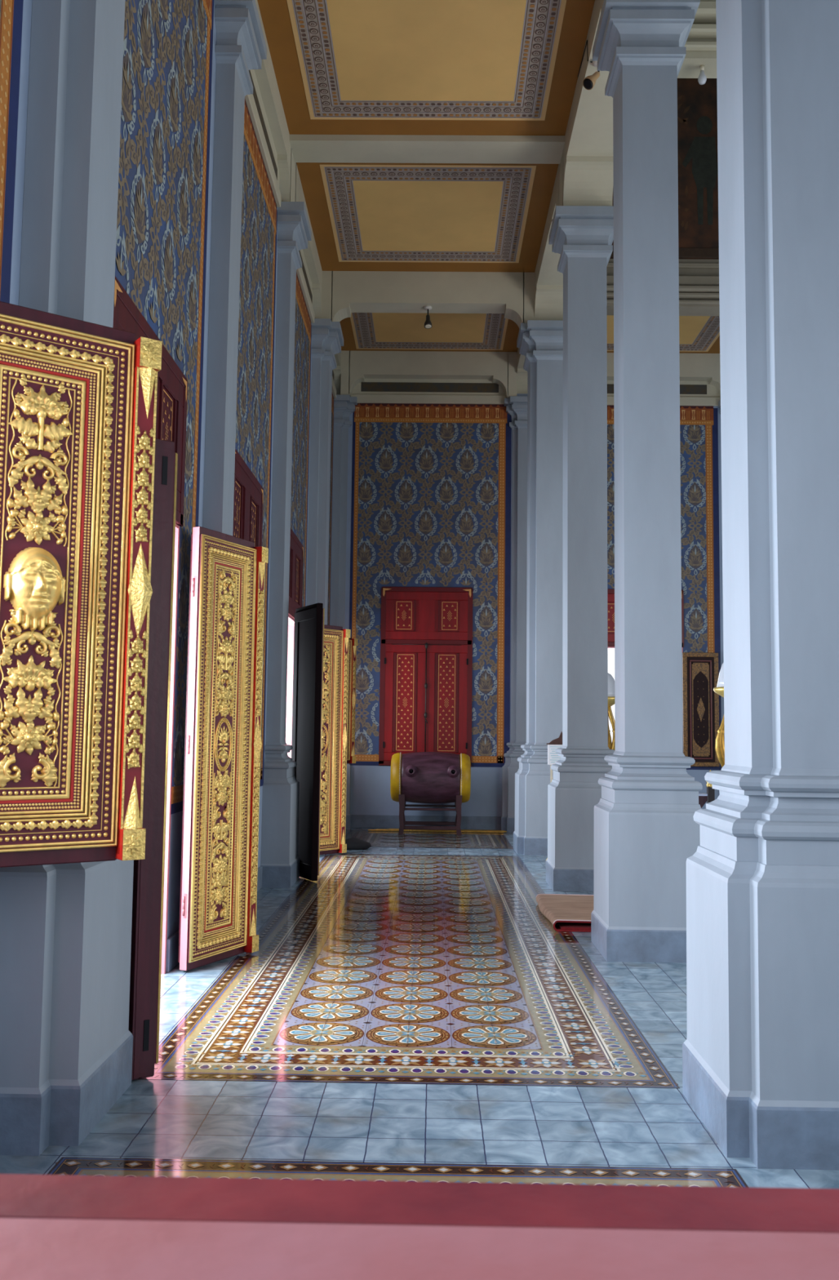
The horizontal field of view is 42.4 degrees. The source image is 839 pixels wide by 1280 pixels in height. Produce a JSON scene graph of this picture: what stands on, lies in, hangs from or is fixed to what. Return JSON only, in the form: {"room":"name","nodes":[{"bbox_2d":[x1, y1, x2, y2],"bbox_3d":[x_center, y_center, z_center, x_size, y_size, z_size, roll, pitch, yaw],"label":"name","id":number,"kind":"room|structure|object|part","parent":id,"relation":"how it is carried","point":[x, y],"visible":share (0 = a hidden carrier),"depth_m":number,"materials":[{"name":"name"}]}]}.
{"room":"house of worship","nodes":[
{"label":"house of worship","id":0,"kind":"room"},
{"bbox_2d":[0,0,333,938],"bbox_3d":[-1.602,-1.599,8.537,0.432,7.400,15.900,1,-5,1],"label":"wall","id":1,"kind":"structure","parent":0,"point":[163,242],"depth_m":6.52,"materials":[{"name":"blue paint"}]},
{"bbox_3d":[-1.466,-2.022,2.509,0.007,5.415,2.820,1,-5,1],"label":"painted panel","id":2,"kind":"part","parent":1,"relation":"part of","materials":[{"name":"blue paint"}]},
{"bbox_2d":[113,276,187,973],"bbox_3d":[-1.644,0.105,5.637,0.424,3.512,1.534,1,-5,1],"label":"door","id":3,"kind":"structure","parent":1,"relation":"in","point":[172,384],"depth_m":6.26,"materials":[{"name":"red paint"}]},
{"bbox_3d":[-1.446,-1.192,5.745,0.048,0.760,1.390,1,-5,1],"label":"transom panel","id":4,"kind":"part","parent":3,"relation":"part of","materials":[{"name":"red paint"}]},
{"bbox_3d":[-1.579,-1.194,5.747,0.322,0.902,1.534,1,-5,1],"label":"frame","id":5,"kind":"part","parent":3,"relation":"part of","materials":[{"name":"red paint"}]},
{"bbox_2d":[128,438,177,1080],"bbox_3d":[-1.249,0.473,4.666,0.126,2.600,0.596,4,-6,-36],"label":"door leaf","id":6,"kind":"structure","parent":3,"relation":"attached to","point":[148,873],"depth_m":4.42,"materials":[{"name":"red wood"}]},
{"bbox_3d":[-1.214,0.476,4.696,0.028,2.506,0.580,4,-6,-36],"label":"gilded moulding","id":7,"kind":"part","parent":6,"relation":"part of","materials":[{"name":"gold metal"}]},
{"bbox_3d":[-1.429,-1.162,6.126,0.012,0.555,0.340,1,-5,1],"label":"panel moulding","id":8,"kind":"part","parent":3,"relation":"part of","materials":[{"name":"red paint"}]},
{"bbox_2d":[177,526,268,970],"bbox_3d":[-1.187,0.642,6.643,0.132,2.592,0.680,-2,-5,25],"label":"door leaf","id":9,"kind":"structure","parent":3,"relation":"attached to","point":[218,906],"depth_m":6.59,"materials":[{"name":"gold wood"}]},
{"bbox_3d":[-1.255,0.641,6.638,0.012,2.516,0.590,-2,-5,25],"label":"frame","id":10,"kind":"part","parent":9,"relation":"part of","materials":[{"name":"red wood"}]},
{"bbox_3d":[-1.425,-1.739,5.827,0.008,5.415,2.440,1,-5,1],"label":"painted panel","id":11,"kind":"part","parent":1,"relation":"part of","materials":[{"name":"blue paint"}]},
{"bbox_2d":[165,866,262,972],"bbox_3d":[-1.433,1.991,8.179,0.020,0.190,14.800,1,-5,1],"label":"baseboard","id":12,"kind":"structure","parent":1,"relation":"attached to","point":[172,943],"depth_m":6.37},
{"bbox_2d":[232,448,263,546],"bbox_3d":[-1.536,0.358,8.590,0.367,3.512,1.484,1,-5,1],"label":"door","id":13,"kind":"structure","parent":1,"relation":"in","point":[248,502],"depth_m":8.68,"materials":[{"name":"red paint"}]},
{"bbox_3d":[-1.402,-0.974,8.331,0.012,0.555,0.340,1,-5,1],"label":"panel moulding","id":14,"kind":"part","parent":13,"relation":"part of","materials":[{"name":"red paint"}]},
{"bbox_3d":[-1.393,-0.911,9.068,0.012,0.555,0.340,1,-5,1],"label":"panel moulding","id":15,"kind":"part","parent":13,"relation":"part of","materials":[{"name":"red paint"}]},
{"bbox_3d":[-1.387,-1.483,8.841,0.007,5.415,2.330,1,-5,1],"label":"painted panel","id":16,"kind":"part","parent":1,"relation":"part of","materials":[{"name":"blue paint"}]},
{"bbox_2d":[285,528,303,758],"bbox_3d":[-1.571,0.606,11.511,0.424,3.512,1.504,1,-5,1],"label":"door","id":17,"kind":"structure","parent":1,"relation":"in","point":[296,548],"depth_m":12.17,"materials":[{"name":"red paint"}]},
{"bbox_3d":[-1.365,-0.726,11.245,0.012,0.555,0.340,1,-5,1],"label":"panel moulding","id":18,"kind":"part","parent":17,"relation":"part of","materials":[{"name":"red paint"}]},
{"bbox_3d":[-1.373,-0.692,11.618,0.048,0.760,1.360,1,-5,1],"label":"transom panel","id":19,"kind":"part","parent":17,"relation":"part of","materials":[{"name":"red paint"}]},
{"bbox_3d":[-1.506,-0.694,11.620,0.322,0.902,1.504,1,-5,1],"label":"frame","id":20,"kind":"part","parent":17,"relation":"part of","materials":[{"name":"red paint"}]},
{"bbox_3d":[-1.356,-0.662,11.992,0.012,0.555,0.340,1,-5,1],"label":"panel moulding","id":21,"kind":"part","parent":17,"relation":"part of","materials":[{"name":"red paint"}]},
{"bbox_2d":[291,603,324,880],"bbox_3d":[-1.083,0.965,10.422,0.093,2.600,0.592,3,-5,-27],"label":"door leaf","id":22,"kind":"structure","parent":17,"relation":"attached to","point":[308,629],"depth_m":10.27,"materials":[{"name":"black wood"}]},
{"bbox_3d":[-1.058,0.966,10.437,0.028,2.506,0.580,3,-5,-27],"label":"gilded moulding","id":23,"kind":"part","parent":22,"relation":"part of","materials":[{"name":"gold metal"}]},
{"bbox_2d":[320,624,351,854],"bbox_3d":[-1.080,1.122,12.269,0.132,2.592,0.680,-4,-7,42],"label":"door leaf","id":24,"kind":"structure","parent":17,"relation":"attached to","point":[336,639],"depth_m":12.37,"materials":[{"name":"paint"}]},
{"bbox_2d":[254,0,341,395],"bbox_3d":[-1.309,-4.723,8.815,0.100,0.920,15.030,1,-5,1],"label":"trim","id":25,"kind":"structure","parent":1,"relation":"attached to","point":[291,188],"depth_m":10.29,"materials":[{"name":"beige paint"}]},
{"bbox_3d":[-1.351,-1.233,11.775,0.008,5.415,2.220,1,-5,1],"label":"painted panel","id":26,"kind":"part","parent":1,"relation":"part of","materials":[{"name":"blue paint"}]},
{"bbox_3d":[-1.314,-0.979,14.754,0.008,5.415,2.240,1,-5,1],"label":"painted panel","id":27,"kind":"part","parent":1,"relation":"part of","materials":[{"name":"blue paint"}]},
{"bbox_2d":[289,134,564,164],"bbox_3d":[0.038,-5.129,7.508,2.620,0.300,6.390,1,-5,1],"label":"beam","id":28,"kind":"structure","parent":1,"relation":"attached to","point":[366,148],"depth_m":10.42,"materials":[{"name":"beige paint"}]},
{"bbox_2d":[321,271,534,328],"bbox_3d":[0.109,-4.309,13.474,2.620,0.920,0.320,1,-5,1],"label":"ceiling beam","id":29,"kind":"structure","parent":1,"relation":"attached to","point":[512,294],"depth_m":13.32,"materials":[{"name":"beige paint"}]},
{"bbox_2d":[424,305,431,328],"bbox_3d":[0.105,-3.997,13.387,0.102,0.278,0.139,1,-5,1],"label":"spotlight","id":30,"kind":"object","parent":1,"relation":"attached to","point":[428,324],"visible":1,"depth_m":13.37,"materials":[{"name":"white metal"}]},
{"bbox_3d":[0.106,-3.871,13.355,0.086,0.023,0.085,1,-5,1],"label":"bulb","id":31,"kind":"part","parent":30,"relation":"part of","materials":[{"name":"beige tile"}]},
{"bbox_2d":[248,70,706,394],"bbox_3d":[1.429,-4.417,8.890,5.580,0.170,14.800,1,-5,1],"label":"trim","id":32,"kind":"structure","parent":1,"relation":"attached to","point":[366,386],"depth_m":16.27,"materials":[{"name":"paint"}]},
{"bbox_2d":[244,69,720,406],"bbox_3d":[1.554,-4.534,8.798,5.830,0.730,15.000,1,-5,1],"label":"trim","id":33,"kind":"structure","parent":1,"relation":"attached to","point":[713,397],"depth_m":16.21,"materials":[{"name":"beige paint"}]},
{"bbox_3d":[-1.528,0.390,14.514,0.424,2.572,1.474,1,-5,1],"label":"window","id":34,"kind":"structure","parent":1,"relation":"in","visible":0},
{"bbox_2d":[346,636,358,764],"bbox_3d":[-1.113,0.808,14.771,0.158,1.760,0.691,-3,-6,39],"label":"shutter","id":35,"kind":"object","parent":34,"relation":"attached to","point":[351,757],"depth_m":14.97,"materials":[{"name":"paint"}]},
{"bbox_3d":[-1.136,0.806,14.748,0.028,1.666,0.590,-3,-6,39],"label":"gilded moulding","id":36,"kind":"part","parent":35,"relation":"part of","materials":[{"name":"gold metal"}]},
{"bbox_3d":[-1.676,-0.627,2.583,0.424,2.572,1.524,1,-5,1],"label":"window","id":37,"kind":"structure","parent":1,"relation":"in","visible":0},
{"bbox_2d":[0,301,162,867],"bbox_3d":[-1.177,-0.179,3.409,0.691,1.760,0.158,4,-6,-36],"label":"shutter","id":38,"kind":"object","parent":37,"relation":"attached to","point":[78,397],"depth_m":3.46,"materials":[{"name":"gold wood"}]},
{"bbox_2d":[0,827,838,1188],"bbox_3d":[2.891,2.208,8.267,9.590,0.120,15.680,1,-5,1],"label":"floor","id":39,"kind":"structure","parent":0,"point":[153,1118],"depth_m":3.95,"materials":[{"name":"blue tile"}]},
{"bbox_2d":[0,0,133,1155],"bbox_3d":[-1.281,-1.449,4.234,0.351,6.380,0.824,1,-5,1],"label":"pilaster","id":40,"kind":"object","parent":39,"relation":"on","point":[66,1040],"visible":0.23,"depth_m":3.98,"materials":[{"name":"grey paint"}]},
{"bbox_3d":[-1.315,0.637,4.057,0.334,0.392,0.790,1,-5,1],"label":"moulding","id":41,"kind":"part","parent":40,"relation":"part of","materials":[{"name":"grey paint"}]},
{"bbox_3d":[-1.319,1.632,3.972,0.351,0.195,0.824,1,-5,1],"label":"skirting","id":42,"kind":"part","parent":40,"relation":"part of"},
{"bbox_2d":[202,0,266,535],"bbox_3d":[-1.282,-1.185,7.333,0.271,6.380,0.664,1,-5,1],"label":"pilaster","id":43,"kind":"object","parent":39,"relation":"on","point":[241,47],"visible":0.37,"depth_m":7.32,"materials":[{"name":"grey paint"}]},
{"bbox_2d":[260,201,311,888],"bbox_3d":[-1.246,-0.937,10.253,0.271,6.380,0.664,1,-5,1],"label":"pilaster","id":44,"kind":"object","parent":39,"relation":"on","point":[280,860],"visible":0.99,"depth_m":10.08,"materials":[{"name":"grey paint"}]},
{"bbox_3d":[-1.284,2.144,9.991,0.271,0.195,0.664,1,-5,1],"label":"skirting","id":45,"kind":"part","parent":44,"relation":"part of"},
{"bbox_3d":[-1.280,1.149,10.075,0.254,0.392,0.630,1,-5,1],"label":"moulding","id":46,"kind":"part","parent":44,"relation":"part of","materials":[{"name":"grey paint"}]},
{"bbox_2d":[306,318,343,625],"bbox_3d":[-1.169,-0.683,13.221,0.351,6.380,0.824,1,-5,1],"label":"pilaster","id":47,"kind":"object","parent":39,"relation":"on","point":[327,338],"visible":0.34,"depth_m":13.13,"materials":[{"name":"grey paint"}]},
{"bbox_2d":[329,395,357,828],"bbox_3d":[-1.136,-0.456,15.887,0.351,6.380,0.246,1,-5,1],"label":"pilaster","id":48,"kind":"object","parent":39,"relation":"on","point":[344,405],"visible":0.39,"depth_m":16.06,"materials":[{"name":"grey paint"}]},
{"bbox_3d":[-1.174,2.625,15.625,0.351,0.195,0.246,1,-5,1],"label":"skirting","id":49,"kind":"part","parent":48,"relation":"part of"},
{"bbox_2d":[345,837,371,849],"bbox_3d":[-0.774,2.434,12.947,0.333,0.130,0.354,5,-6,-38],"label":"cloth bundle","id":50,"kind":"object","parent":39,"relation":"on","point":[353,843],"visible":0.82,"depth_m":12.84,"materials":[{"name":"black fabric"}]},
{"bbox_2d":[47,1156,747,1186],"bbox_3d":[-0.089,1.587,2.154,2.210,0.007,2.768,1,-5,1],"label":"floor","id":51,"kind":"structure","parent":39,"relation":"on","point":[711,1177],"depth_m":3.46,"materials":[{"name":"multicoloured tile"}]},
{"bbox_2d":[138,853,679,1088],"bbox_3d":[-0.012,2.115,8.361,2.210,0.007,8.103,1,-5,1],"label":"floor","id":52,"kind":"structure","parent":39,"relation":"on","point":[380,968],"depth_m":5.74,"materials":[{"name":"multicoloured tile"}]},
{"bbox_2d":[345,830,513,848],"bbox_3d":[0.062,2.618,14.265,2.210,0.007,2.230,1,-5,1],"label":"floor","id":53,"kind":"structure","parent":39,"relation":"on","point":[376,838],"depth_m":14.15,"materials":[{"name":"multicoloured tile"}]},
{"bbox_2d":[398,794,462,835],"bbox_3d":[0.151,2.425,15.148,0.870,0.545,0.823,1,-5,1],"label":"stand","id":54,"kind":"object","parent":53,"relation":"on","point":[409,824],"visible":0.92,"depth_m":14.77,"materials":[{"name":"brown wood"}]},
{"bbox_3d":[-0.246,2.390,14.790,0.085,0.545,0.093,1,-5,1],"label":"leg","id":55,"kind":"part","parent":54,"relation":"part of","materials":[{"name":"brown wood"}]},
{"bbox_3d":[-0.237,2.452,15.517,0.085,0.545,0.093,1,-5,1],"label":"leg","id":56,"kind":"part","parent":54,"relation":"part of","materials":[{"name":"brown wood"}]},
{"bbox_3d":[0.145,2.446,14.777,0.740,0.290,0.055,1,-5,1],"label":"rail","id":57,"kind":"part","parent":54,"relation":"part of","materials":[{"name":"brown wood"}]},
{"bbox_3d":[0.155,2.509,15.510,0.740,0.290,0.055,1,-5,1],"label":"rail","id":58,"kind":"part","parent":54,"relation":"part of","materials":[{"name":"brown wood"}]},
{"bbox_2d":[390,751,471,804],"bbox_3d":[0.156,1.932,15.159,1.120,0.723,0.786,1,-5,1],"label":"drum","id":59,"kind":"object","parent":54,"relation":"on","point":[423,777],"visible":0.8,"depth_m":14.89,"materials":[{"name":"purple wood"}]},
{"bbox_3d":[0.548,2.460,15.506,0.085,0.545,0.093,1,-5,1],"label":"leg","id":60,"kind":"part","parent":54,"relation":"part of","materials":[{"name":"brown wood"}]},
{"bbox_3d":[0.539,2.398,14.780,0.085,0.545,0.093,1,-5,1],"label":"leg","id":61,"kind":"part","parent":54,"relation":"part of","materials":[{"name":"brown wood"}]},
{"bbox_2d":[368,829,504,832],"bbox_3d":[0.234,2.692,15.235,1.920,0.027,0.028,1,-5,1],"label":"brass rod","id":62,"kind":"object","parent":53,"relation":"on","point":[397,830],"visible":1,"depth_m":15.22,"materials":[{"name":"gold metal"}]},
{"bbox_2d":[377,828,506,832],"bbox_3d":[0.305,2.699,15.303,1.860,0.027,0.028,1,-5,2],"label":"brass rod","id":63,"kind":"object","parent":53,"relation":"on","point":[377,828],"visible":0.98,"depth_m":15.28,"materials":[{"name":"gold metal"}]},
{"bbox_2d":[388,828,505,831],"bbox_3d":[0.386,2.707,15.382,1.660,0.027,0.028,1,-5,2],"label":"brass rod","id":64,"kind":"object","parent":39,"relation":"on","point":[388,828],"visible":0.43,"depth_m":15.37,"materials":[{"name":"gold metal"}]},
{"bbox_2d":[500,395,527,831],"bbox_3d":[1.637,-0.425,15.850,0.844,6.380,0.246,1,-5,1],"label":"column","id":65,"kind":"structure","parent":39,"relation":"on","point":[516,406],"depth_m":15.92,"materials":[{"name":"grey paint"}]},
{"bbox_3d":[1.599,2.656,15.588,0.844,0.195,0.246,1,-5,1],"label":"skirting","id":66,"kind":"part","parent":65,"relation":"part of","materials":[{"name":"grey stone"}]},
{"bbox_3d":[1.612,1.662,15.681,0.810,0.392,0.229,1,-5,1],"label":"moulding","id":67,"kind":"part","parent":65,"relation":"part of","materials":[{"name":"grey paint"}]},
{"bbox_2d":[513,320,563,855],"bbox_3d":[1.604,-0.652,13.184,0.844,6.380,0.824,1,-5,1],"label":"column","id":68,"kind":"structure","parent":39,"relation":"on","point":[540,341],"depth_m":12.97,"materials":[{"name":"grey paint"}]},
{"bbox_3d":[1.566,2.429,12.922,0.844,0.195,0.824,1,-5,1],"label":"skirting","id":69,"kind":"part","parent":68,"relation":"part of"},
{"bbox_3d":[1.578,1.434,13.007,0.810,0.392,0.790,1,-5,1],"label":"moulding","id":70,"kind":"part","parent":68,"relation":"part of","materials":[{"name":"grey paint"}]},
{"bbox_2d":[546,731,562,860],"bbox_3d":[1.560,1.721,11.890,0.340,1.429,0.120,1,-5,1],"label":"notice board","id":71,"kind":"object","parent":39,"relation":"on","point":[553,757],"visible":0.19,"depth_m":11.91,"materials":[{"name":"white"}]},
{"bbox_3d":[1.558,1.871,11.878,0.244,1.010,0.020,1,-5,1],"label":"post","id":72,"kind":"part","parent":71,"relation":"part of","materials":[{"name":"white metal"}]},
{"bbox_2d":[536,893,593,932],"bbox_3d":[1.573,2.090,8.308,1.271,0.084,1.260,1,-5,1],"label":"platform","id":73,"kind":"object","parent":39,"relation":"on","point":[566,913],"visible":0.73,"depth_m":8.18,"materials":[{"name":"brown carpet"}]},
{"bbox_2d":[546,205,615,891],"bbox_3d":[1.568,-0.901,10.265,0.654,6.380,0.664,1,-5,1],"label":"column","id":74,"kind":"structure","parent":39,"relation":"on","point":[583,236],"depth_m":10.10,"materials":[{"name":"grey paint"}]},
{"bbox_3d":[1.530,2.180,10.003,0.654,0.195,0.664,1,-5,1],"label":"skirting","id":75,"kind":"part","parent":74,"relation":"part of","materials":[{"name":"grey stone"}]},
{"bbox_3d":[1.542,1.185,10.088,0.620,0.392,0.630,1,-5,1],"label":"moulding","id":76,"kind":"part","parent":74,"relation":"part of","materials":[{"name":"grey paint"}]},
{"bbox_2d":[608,673,615,750],"bbox_3d":[2.443,1.530,14.192,0.448,2.223,0.448,1,-5,1],"label":"lamp stand","id":77,"kind":"object","parent":39,"relation":"on","point":[611,744],"visible":0.11,"depth_m":14.14,"materials":[{"name":"gold metal"}]},
{"bbox_3d":[2.455,0.587,14.272,0.347,0.330,0.347,1,-5,1],"label":"lamp shade","id":78,"kind":"part","parent":77,"relation":"part of","materials":[{"name":"white glass"}]},
{"bbox_2d":[591,0,702,962],"bbox_3d":[1.531,-1.154,7.296,0.654,6.380,0.664,1,-5,1],"label":"column","id":79,"kind":"structure","parent":39,"relation":"on","point":[646,830],"depth_m":7.11,"materials":[{"name":"grey paint"}]},
{"bbox_3d":[1.493,1.927,7.034,0.654,0.195,0.664,1,-5,1],"label":"skirting","id":80,"kind":"part","parent":79,"relation":"part of","materials":[{"name":"grey stone"}]},
{"bbox_3d":[1.505,0.932,7.118,0.620,0.392,0.630,1,-5,1],"label":"moulding","id":81,"kind":"part","parent":79,"relation":"part of","materials":[{"name":"grey paint"}]},
{"bbox_2d":[698,769,715,808],"bbox_3d":[2.296,1.626,8.866,0.410,1.125,0.220,1,-5,1],"label":"barrier post","id":82,"kind":"object","parent":39,"relation":"on","point":[709,797],"visible":0.21,"depth_m":8.88,"materials":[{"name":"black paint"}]},
{"bbox_3d":[2.232,1.272,8.897,0.274,0.025,0.024,1,-5,1],"label":"rail","id":83,"kind":"part","parent":82,"relation":"part of","materials":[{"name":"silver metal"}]},
{"bbox_3d":[2.390,1.697,8.859,0.220,0.985,0.220,1,-5,1],"label":"post","id":84,"kind":"part","parent":82,"relation":"part of","materials":[{"name":"black paint"}]},
{"bbox_2d":[713,662,724,767],"bbox_3d":[3.182,1.258,10.894,0.448,2.223,0.448,1,-5,1],"label":"lamp stand","id":85,"kind":"object","parent":39,"relation":"on","point":[719,742],"visible":0.09,"depth_m":10.88,"materials":[{"name":"gold metal"}]},
{"bbox_3d":[3.194,0.316,10.974,0.347,0.330,0.347,1,-5,1],"label":"lamp shade","id":86,"kind":"part","parent":85,"relation":"part of","materials":[{"name":"white glass"}]},
{"bbox_2d":[717,400,720,414],"bbox_3d":[4.837,-0.389,15.807,0.844,6.380,0.246,1,-5,1],"label":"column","id":87,"kind":"structure","parent":39,"relation":"on","point":[719,402],"depth_m":16.15,"materials":[{"name":"grey paint"}]},
{"bbox_2d":[682,0,838,1169],"bbox_3d":[1.492,-1.418,4.197,0.844,6.380,0.824,1,-5,1],"label":"column","id":88,"kind":"structure","parent":39,"relation":"on","point":[761,1048],"depth_m":3.88,"materials":[{"name":"grey paint"}]},
{"bbox_3d":[1.454,1.663,3.935,0.844,0.195,0.824,1,-5,1],"label":"skirting","id":89,"kind":"part","parent":88,"relation":"part of","materials":[{"name":"grey stone"}]},
{"bbox_3d":[1.467,0.668,4.020,0.810,0.392,0.790,1,-5,1],"label":"moulding","id":90,"kind":"part","parent":88,"relation":"part of","materials":[{"name":"grey paint"}]},
{"bbox_2d":[257,0,719,353],"bbox_3d":[1.325,-5.054,8.845,6.200,0.312,15.800,1,-5,1],"label":"ceiling","id":91,"kind":"structure","parent":0,"point":[341,67],"depth_m":10.06,"materials":[{"name":"paint"}]},
{"bbox_3d":[0.060,-4.909,8.939,2.170,0.008,2.180,1,-5,1],"label":"panel","id":92,"kind":"part","parent":91,"relation":"part of","materials":[{"name":"brown paint"}]},
{"bbox_3d":[0.097,-4.654,11.943,2.170,0.008,2.250,1,-5,1],"label":"panel","id":93,"kind":"part","parent":91,"relation":"part of","materials":[{"name":"brown paint"}]},
{"bbox_3d":[0.133,-4.405,14.862,2.170,0.008,2.370,1,-5,1],"label":"panel","id":94,"kind":"part","parent":91,"relation":"part of","materials":[{"name":"brown paint"}]},
{"bbox_2d":[344,393,724,816],"bbox_3d":[3.278,-2.134,16.295,9.130,9.900,0.412,1,-5,1],"label":"wall","id":95,"kind":"structure","parent":0,"point":[429,494],"depth_m":16.07,"materials":[{"name":"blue paint"}]},
{"bbox_2d":[378,586,472,766],"bbox_3d":[0.099,0.539,16.028,1.354,2.632,0.367,1,-5,1],"label":"window","id":96,"kind":"structure","parent":95,"relation":"in","point":[426,633],"depth_m":15.91,"materials":[{"name":"red paint"}]},
{"bbox_3d":[-0.229,-0.364,15.987,0.340,0.505,0.012,1,-5,1],"label":"panel moulding","id":97,"kind":"part","parent":96,"relation":"part of","materials":[{"name":"red paint"}]},
{"bbox_3d":[-0.212,0.914,15.877,0.340,1.510,0.012,1,-5,1],"label":"panel moulding","id":98,"kind":"part","parent":96,"relation":"part of","materials":[{"name":"red paint"}]},
{"bbox_3d":[0.108,-0.356,15.994,1.210,0.710,0.048,1,-5,1],"label":"transom panel","id":99,"kind":"part","parent":96,"relation":"part of","materials":[{"name":"red paint"}]},
{"bbox_3d":[0.397,0.921,15.869,0.340,1.510,0.012,1,-5,1],"label":"panel moulding","id":100,"kind":"part","parent":96,"relation":"part of","materials":[{"name":"red paint"}]},
{"bbox_3d":[0.446,-0.356,15.978,0.340,0.505,0.012,1,-5,1],"label":"panel moulding","id":101,"kind":"part","parent":96,"relation":"part of","materials":[{"name":"red paint"}]},
{"bbox_2d":[351,814,501,830],"bbox_3d":[1.506,2.667,15.703,5.550,0.190,0.020,1,-5,1],"label":"baseboard","id":102,"kind":"structure","parent":95,"relation":"attached to","point":[366,821],"depth_m":15.71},
{"bbox_3d":[0.159,-0.853,16.022,2.380,5.415,0.008,1,-5,1],"label":"painted panel","id":103,"kind":"part","parent":95,"relation":"part of","materials":[{"name":"blue paint"}]},
{"bbox_2d":[340,351,720,398],"bbox_3d":[1.698,-4.059,16.183,5.730,0.920,0.200,1,-5,1],"label":"trim","id":104,"kind":"structure","parent":95,"relation":"attached to","point":[357,366],"depth_m":16.10,"materials":[{"name":"beige paint"}]},
{"bbox_2d":[516,0,613,393],"bbox_3d":[1.597,-4.763,8.807,0.470,1.070,15.080,1,-5,1],"label":"ceiling beam","id":105,"kind":"structure","parent":95,"relation":"attached to","point":[584,173],"depth_m":10.23,"materials":[{"name":"beige paint"}]},
{"bbox_2d":[577,40,592,77],"bbox_3d":[1.374,-4.751,9.010,0.044,0.272,0.619,1,-5,1],"label":"cable","id":106,"kind":"object","parent":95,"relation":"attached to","point":[587,40],"visible":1,"depth_m":8.89,"materials":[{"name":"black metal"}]},
{"bbox_2d":[582,60,599,89],"bbox_3d":[1.395,-4.523,8.652,0.198,0.260,0.100,4,-6,-32],"label":"spotlight","id":107,"kind":"object","parent":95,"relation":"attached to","point":[588,82],"visible":0.68,"depth_m":8.62,"materials":[{"name":"white metal"}]},
{"bbox_3d":[1.341,-4.428,8.611,0.073,0.056,0.082,1,-5,1],"label":"bulb","id":108,"kind":"part","parent":107,"relation":"part of","materials":[{"name":"black metal"}]},
{"bbox_2d":[607,588,684,653],"bbox_3d":[3.204,0.579,16.058,1.354,2.632,0.424,1,-5,1],"label":"window","id":109,"kind":"structure","parent":95,"relation":"in","point":[611,593],"depth_m":15.94,"materials":[{"name":"red paint"}]},
{"bbox_3d":[3.213,-0.322,15.952,1.210,0.710,0.048,1,-5,1],"label":"transom panel","id":110,"kind":"part","parent":109,"relation":"part of","materials":[{"name":"red paint"}]},
{"bbox_2d":[681,652,719,766],"bbox_3d":[4.101,1.012,15.774,0.520,1.655,0.064,1,-5,1],"label":"shutter","id":111,"kind":"object","parent":109,"relation":"attached to","point":[700,703],"depth_m":15.76,"materials":[{"name":"black paint"}]},
{"bbox_3d":[4.100,1.012,15.749,0.320,1.440,0.014,1,-5,1],"label":"panel moulding","id":112,"kind":"part","parent":111,"relation":"part of","materials":[{"name":"black wood"}]},
{"bbox_3d":[3.244,-0.818,15.980,2.380,5.415,0.008,1,-5,1],"label":"painted panel","id":113,"kind":"part","parent":95,"relation":"part of","materials":[{"name":"blue paint"}]},
{"bbox_2d":[606,258,719,315],"bbox_3d":[4.885,-6.485,13.520,5.940,4.860,0.440,1,-5,1],"label":"trim","id":114,"kind":"structure","parent":0,"point":[699,279],"depth_m":13.25,"materials":[{"name":"paint"}]},
{"bbox_2d":[609,78,719,259],"bbox_3d":[4.772,-5.967,13.369,5.550,2.600,0.055,1,-5,1],"label":"mural","id":115,"kind":"object","parent":114,"relation":"attached to","point":[697,104],"visible":0.05,"depth_m":13.36,"materials":[{"name":"paint"}]},
{"bbox_3d":[3.086,-4.239,1.000,9.950,11.500,0.350,1,-5,1],"label":"wall","id":116,"kind":"structure","parent":0,"visible":0},
{"bbox_2d":[0,1173,838,1279],"bbox_3d":[0.354,0.562,0.738,3.100,0.100,0.675,1,-5,1],"label":"windowsill","id":117,"kind":"structure","parent":116,"relation":"in","point":[53,1227],"depth_m":0.96,"materials":[{"name":"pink paint"}]},
{"bbox_3d":[0.357,0.588,1.023,3.100,0.097,0.103,1,-5,1],"label":"rail","id":118,"kind":"part","parent":117,"relation":"part of","materials":[{"name":"red paint"}]},
{"bbox_3d":[1.763,-7.451,7.388,0.160,4.050,12.500,1,-5,1],"label":"wall","id":119,"kind":"structure","parent":0,"visible":0},
{"bbox_2d":[677,0,716,78],"bbox_3d":[4.839,-5.982,10.527,5.940,0.770,0.520,1,-5,1],"label":"trim","id":120,"kind":"structure","parent":119,"relation":"attached to","point":[700,45],"depth_m":10.45,"materials":[{"name":"beige paint"}]},
{"bbox_2d":[697,64,706,84],"bbox_3d":[2.764,-5.524,10.574,0.084,0.185,0.084,1,-5,1],"label":"bulb","id":121,"kind":"object","parent":119,"relation":"hanging from","point":[702,78],"visible":1,"depth_m":10.55,"materials":[{"name":"white glass"}]}
]}

